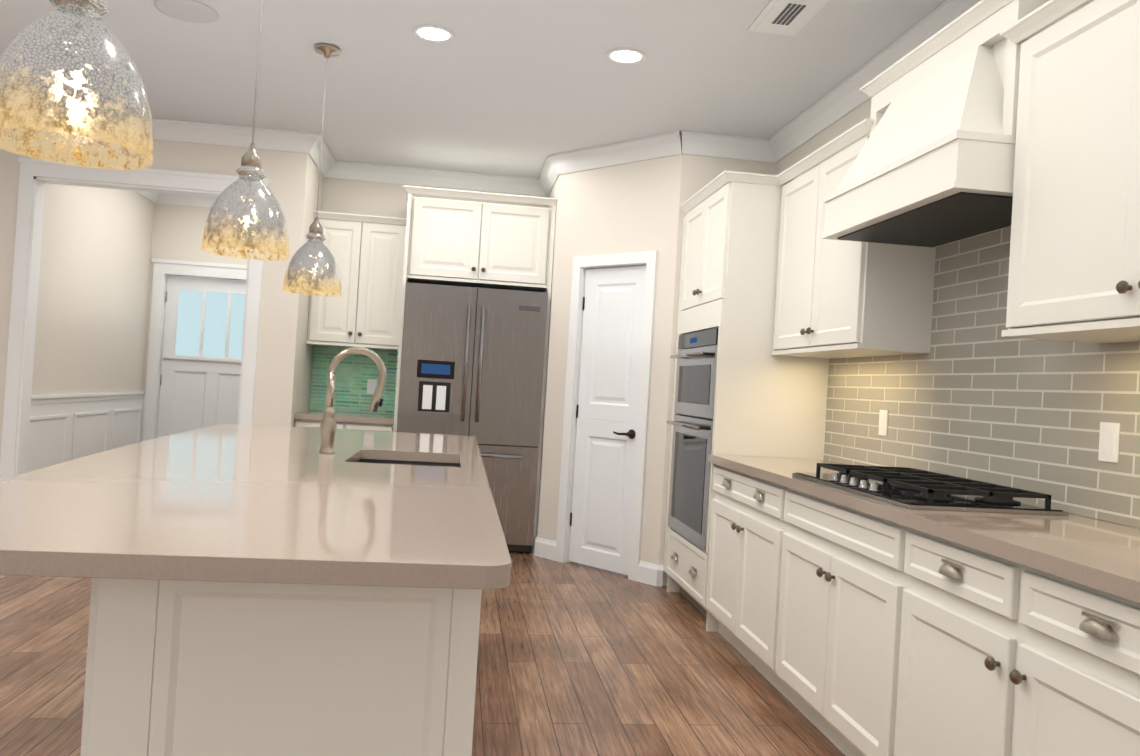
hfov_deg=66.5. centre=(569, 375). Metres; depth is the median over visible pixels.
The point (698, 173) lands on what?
wall
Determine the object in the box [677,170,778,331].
upper cabinet
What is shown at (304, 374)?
wall
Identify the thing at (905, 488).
cooktop
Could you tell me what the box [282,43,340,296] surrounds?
pendant light
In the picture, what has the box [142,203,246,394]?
wall
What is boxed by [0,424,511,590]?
island countertop
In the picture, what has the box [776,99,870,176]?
wall
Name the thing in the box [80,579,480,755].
kitchen island
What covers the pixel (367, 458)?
sink
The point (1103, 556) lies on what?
countertop
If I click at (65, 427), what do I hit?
wainscoting
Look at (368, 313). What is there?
upper cabinet
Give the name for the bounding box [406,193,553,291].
upper cabinet
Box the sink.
[360,455,455,466]
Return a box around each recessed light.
[413,25,454,42]
[606,48,645,63]
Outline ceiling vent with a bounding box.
[747,0,828,35]
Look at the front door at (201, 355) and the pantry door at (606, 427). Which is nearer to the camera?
the pantry door at (606, 427)
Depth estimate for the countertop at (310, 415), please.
6.20 m
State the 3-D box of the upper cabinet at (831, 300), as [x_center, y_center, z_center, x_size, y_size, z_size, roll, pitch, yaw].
[1.301,-0.565,4.068,0.327,0.930,0.988,3,-1,-7]
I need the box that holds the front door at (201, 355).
[157,275,245,437]
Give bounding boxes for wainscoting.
[26,392,144,472]
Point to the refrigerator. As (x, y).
(472, 361)
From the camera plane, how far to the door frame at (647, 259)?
5.92 m
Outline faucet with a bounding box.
[316,347,385,454]
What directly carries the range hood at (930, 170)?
attached to the wall at (860, 113)
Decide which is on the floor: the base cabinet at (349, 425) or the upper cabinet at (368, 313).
the base cabinet at (349, 425)
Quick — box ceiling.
[0,0,945,177]
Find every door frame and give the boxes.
[142,258,246,441]
[555,250,657,580]
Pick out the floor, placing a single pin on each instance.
(575, 659)
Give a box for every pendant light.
[0,0,152,169]
[201,0,288,260]
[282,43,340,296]
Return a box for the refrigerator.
[397,282,547,552]
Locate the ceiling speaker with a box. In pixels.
[154,0,217,22]
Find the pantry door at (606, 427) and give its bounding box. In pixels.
[569,266,645,574]
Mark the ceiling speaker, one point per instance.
(192, 11)
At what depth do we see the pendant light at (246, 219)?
2.93 m
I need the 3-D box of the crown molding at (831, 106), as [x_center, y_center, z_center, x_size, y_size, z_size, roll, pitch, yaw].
[-3.326,-0.368,2.726,9.810,2.849,11.200,3,-1,-7]
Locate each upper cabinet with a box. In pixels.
[306,217,409,352]
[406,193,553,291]
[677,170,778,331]
[771,148,942,359]
[995,0,1139,347]
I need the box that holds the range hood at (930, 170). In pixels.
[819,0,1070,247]
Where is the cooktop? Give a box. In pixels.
[792,463,1068,515]
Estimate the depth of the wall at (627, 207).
5.82 m
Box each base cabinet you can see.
[295,421,396,431]
[703,464,782,682]
[771,488,898,755]
[887,528,1139,755]
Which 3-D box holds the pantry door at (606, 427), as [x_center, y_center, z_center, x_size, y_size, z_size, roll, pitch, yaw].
[0.245,0.281,5.846,0.571,2.030,0.099,3,-1,43]
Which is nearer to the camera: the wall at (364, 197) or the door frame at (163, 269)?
the wall at (364, 197)
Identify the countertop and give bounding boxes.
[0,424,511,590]
[294,409,397,424]
[707,452,1139,607]
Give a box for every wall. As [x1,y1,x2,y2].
[0,139,310,457]
[31,183,154,395]
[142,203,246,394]
[294,159,323,426]
[309,178,547,414]
[536,176,558,536]
[538,154,681,564]
[659,154,775,585]
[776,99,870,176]
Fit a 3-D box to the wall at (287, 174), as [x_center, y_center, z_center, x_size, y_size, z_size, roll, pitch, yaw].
[-5.246,-0.447,5.667,6.740,2.850,0.120,3,-1,-7]
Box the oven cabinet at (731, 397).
[663,324,834,613]
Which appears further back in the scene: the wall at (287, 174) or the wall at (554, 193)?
the wall at (554, 193)
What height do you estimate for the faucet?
0.407 m
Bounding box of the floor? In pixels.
[0,552,844,755]
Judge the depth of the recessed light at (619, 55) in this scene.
4.24 m
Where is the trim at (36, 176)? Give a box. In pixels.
[0,157,268,479]
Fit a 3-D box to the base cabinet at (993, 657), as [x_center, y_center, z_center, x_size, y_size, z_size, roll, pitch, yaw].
[1.326,0.889,2.069,0.607,0.875,1.070,3,-1,-7]
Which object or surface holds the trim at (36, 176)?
attached to the wall at (287, 174)
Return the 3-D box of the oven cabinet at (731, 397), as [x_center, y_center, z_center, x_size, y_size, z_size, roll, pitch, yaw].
[0.973,0.554,4.960,0.617,1.570,0.870,3,-1,-7]
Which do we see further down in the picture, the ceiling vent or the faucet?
the faucet
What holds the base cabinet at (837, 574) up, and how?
on the floor
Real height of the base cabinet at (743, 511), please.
0.875 m
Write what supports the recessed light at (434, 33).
in the ceiling
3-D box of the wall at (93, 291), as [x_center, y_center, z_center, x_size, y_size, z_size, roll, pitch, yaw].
[-3.949,-0.353,7.093,0.120,2.850,2.380,3,-1,-7]
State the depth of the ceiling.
4.54 m
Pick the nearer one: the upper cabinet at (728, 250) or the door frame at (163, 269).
the upper cabinet at (728, 250)
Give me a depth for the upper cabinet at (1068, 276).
2.36 m
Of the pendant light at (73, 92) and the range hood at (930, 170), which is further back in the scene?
the range hood at (930, 170)

